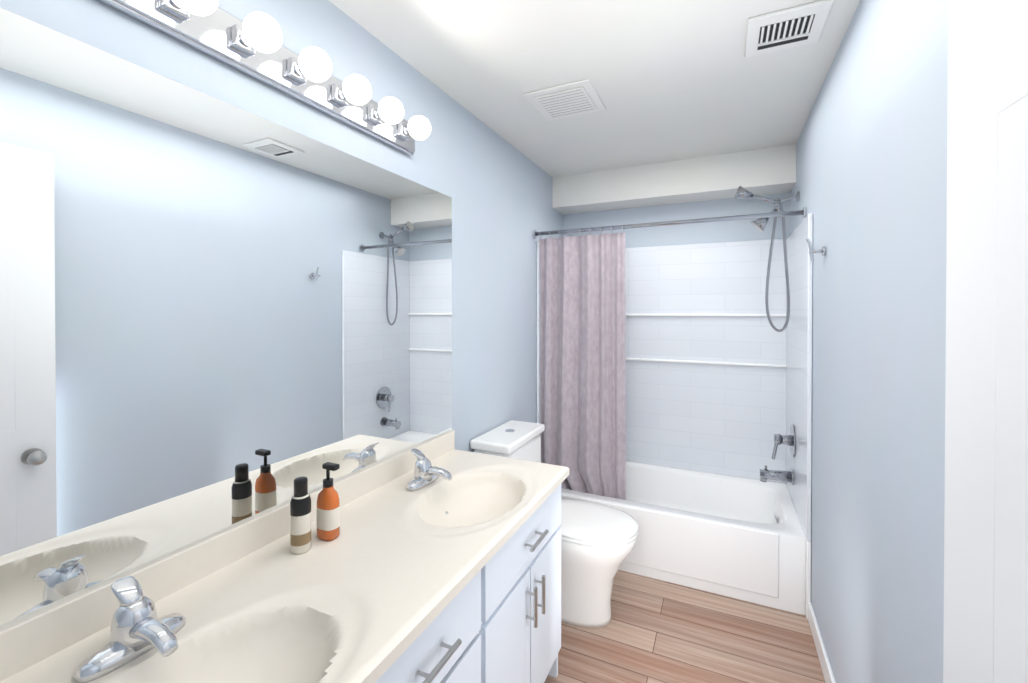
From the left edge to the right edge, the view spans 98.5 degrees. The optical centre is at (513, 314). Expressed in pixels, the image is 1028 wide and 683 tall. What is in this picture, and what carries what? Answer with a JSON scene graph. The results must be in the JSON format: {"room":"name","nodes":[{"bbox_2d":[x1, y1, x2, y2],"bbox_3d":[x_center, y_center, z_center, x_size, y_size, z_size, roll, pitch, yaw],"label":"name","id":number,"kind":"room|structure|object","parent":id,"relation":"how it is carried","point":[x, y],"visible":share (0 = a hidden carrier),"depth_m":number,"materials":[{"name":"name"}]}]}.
{"room":"bathroom","nodes":[
{"label":"bathroom","id":0,"kind":"room"},
{"bbox_2d":[0,0,563,451],"bbox_3d":[-0.379,0.231,1.931,0.100,2.430,3.580,0,0,25],"label":"wall","id":1,"kind":"structure","parent":0,"point":[492,184],"depth_m":2.02,"materials":[{"name":"blue paint"}]},
{"bbox_2d":[0,7,451,627],"bbox_3d":[-0.664,0.003,1.197,0.005,1.052,1.789,0,0,25],"label":"mirror","id":2,"kind":"object","parent":1,"relation":"attached to","point":[216,315],"visible":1,"depth_m":0.99,"materials":[{"name":"clear glass"}]},
{"bbox_2d":[98,0,430,155],"bbox_3d":[-0.601,-0.678,1.150,0.153,0.120,1.230,0,0,25],"label":"sconce","id":3,"kind":"object","parent":1,"relation":"attached to","point":[251,46],"visible":1,"depth_m":1.17,"materials":[{"name":"silver metal"}]},
{"bbox_2d":[532,207,806,499],"bbox_3d":[0.815,0.302,2.592,1.497,1.707,0.083,0,0,25],"label":"curtain rod","id":4,"kind":"object","parent":1,"relation":"attached to","point":[582,356],"visible":0.98,"depth_m":2.75,"materials":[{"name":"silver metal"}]},
{"bbox_2d":[540,233,625,499],"bbox_3d":[0.420,0.329,2.783,0.562,1.650,0.072,0,0,25],"label":"curtain","id":5,"kind":"object","parent":4,"relation":"hanging from","point":[583,372],"depth_m":2.76,"materials":[{"name":"fabric"}]},
{"bbox_2d":[329,0,859,176],"bbox_3d":[0.345,-1.032,1.582,1.700,0.100,3.580,0,0,25],"label":"ceiling","id":6,"kind":"structure","parent":0,"point":[673,80],"depth_m":1.77,"materials":[{"name":"paint"}]},
{"bbox_2d":[523,79,605,120],"bbox_3d":[0.240,-0.978,2.040,0.300,0.015,0.300,0,0,25],"label":"ceiling vent","id":7,"kind":"object","parent":6,"relation":"in","point":[581,97],"visible":0.98,"depth_m":2.00,"materials":[{"name":"white plastic"}]},
{"bbox_2d":[552,144,795,214],"bbox_3d":[1.010,-0.883,2.999,1.500,0.220,0.250,0,0,25],"label":"ceiling soffit","id":8,"kind":"structure","parent":6,"relation":"attached to","point":[767,171],"depth_m":2.86,"materials":[{"name":"paint"}]},
{"bbox_2d":[745,0,833,57],"bbox_3d":[0.928,-0.972,1.518,0.235,0.017,0.235,0,0,25],"label":"ceiling vent","id":9,"kind":"object","parent":6,"relation":"in","point":[800,25],"visible":1,"depth_m":1.50,"materials":[{"name":"white metal"}]},
{"bbox_2d":[564,193,789,247],"bbox_3d":[1.085,0.221,3.166,1.500,2.430,0.100,0,0,25],"label":"wall","id":10,"kind":"structure","parent":0,"point":[720,231],"depth_m":3.05,"materials":[{"name":"blue paint"}]},
{"bbox_2d":[544,570,824,682],"bbox_3d":[0.345,1.498,1.601,1.700,0.100,3.580,0,0,25],"label":"floor","id":11,"kind":"structure","parent":0,"point":[654,630],"depth_m":1.95,"materials":[{"name":"brown wood"}]},
{"bbox_2d":[0,430,568,682],"bbox_3d":[-0.405,0.974,1.082,0.577,0.956,1.790,0,0,25],"label":"bathroom vanity","id":12,"kind":"object","parent":11,"relation":"on","point":[437,559],"visible":1,"depth_m":1.03,"materials":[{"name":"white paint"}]},
{"bbox_2d":[290,476,310,553],"bbox_3d":[-0.553,0.518,1.149,0.049,0.186,0.049,0,0,25],"label":"bottle","id":13,"kind":"object","parent":12,"relation":"on","point":[300,514],"visible":1,"depth_m":1.13,"materials":[{"name":"beige plastic"}]},
{"bbox_2d":[316,462,339,540],"bbox_3d":[-0.510,0.509,1.216,0.066,0.203,0.047,0,0,25],"label":"bottle","id":14,"kind":"object","parent":12,"relation":"on","point":[328,514],"visible":1,"depth_m":1.20,"materials":[{"name":"orange plastic"}]},
{"bbox_2d":[470,420,638,627],"bbox_3d":[0.225,1.023,2.195,0.762,0.842,0.456,0,0,25],"label":"toilet","id":15,"kind":"object","parent":11,"relation":"on","point":[598,541],"visible":0.52,"depth_m":2.05,"materials":[{"name":"white ceramic"}]},
{"bbox_2d":[537,214,812,619],"bbox_3d":[0.893,0.479,2.760,1.497,1.920,0.798,0,0,25],"label":"bathtub","id":16,"kind":"object","parent":11,"relation":"on","point":[718,368],"visible":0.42,"depth_m":2.88,"materials":[{"name":"white plastic"}]},
{"bbox_2d":[790,0,947,682],"bbox_3d":[1.070,0.236,1.251,0.100,2.430,3.580,0,0,25],"label":"wall","id":17,"kind":"structure","parent":0,"point":[870,185],"depth_m":1.19,"materials":[{"name":"blue paint"}]},
{"bbox_2d":[734,186,799,484],"bbox_3d":[1.438,0.102,2.536,0.323,1.708,0.180,0,0,25],"label":"shower fixture","id":18,"kind":"object","parent":17,"relation":"attached to","point":[759,224],"visible":0.98,"depth_m":2.50,"materials":[{"name":"silver metal"}]},
{"bbox_2d":[806,238,825,260],"bbox_3d":[1.255,-0.272,1.845,0.069,0.099,0.050,0,0,25],"label":"robe hook","id":19,"kind":"object","parent":17,"relation":"attached to","point":[822,251],"visible":1,"depth_m":1.84,"materials":[{"name":"silver metal"}]},
{"bbox_2d":[808,602,835,682],"bbox_3d":[1.045,1.405,1.343,0.014,0.090,1.649,0,0,25],"label":"baseboard","id":20,"kind":"structure","parent":17,"relation":"attached to","point":[827,671],"depth_m":1.84,"materials":[{"name":"white wood"}]},
{"bbox_2d":[943,0,1027,682],"bbox_3d":[0.452,0.397,0.262,0.162,2.100,0.862,0,0,25],"label":"door leaf","id":21,"kind":"structure","parent":17,"relation":"in","point":[985,637],"depth_m":0.56,"materials":[{"name":"white paint"}]}
]}

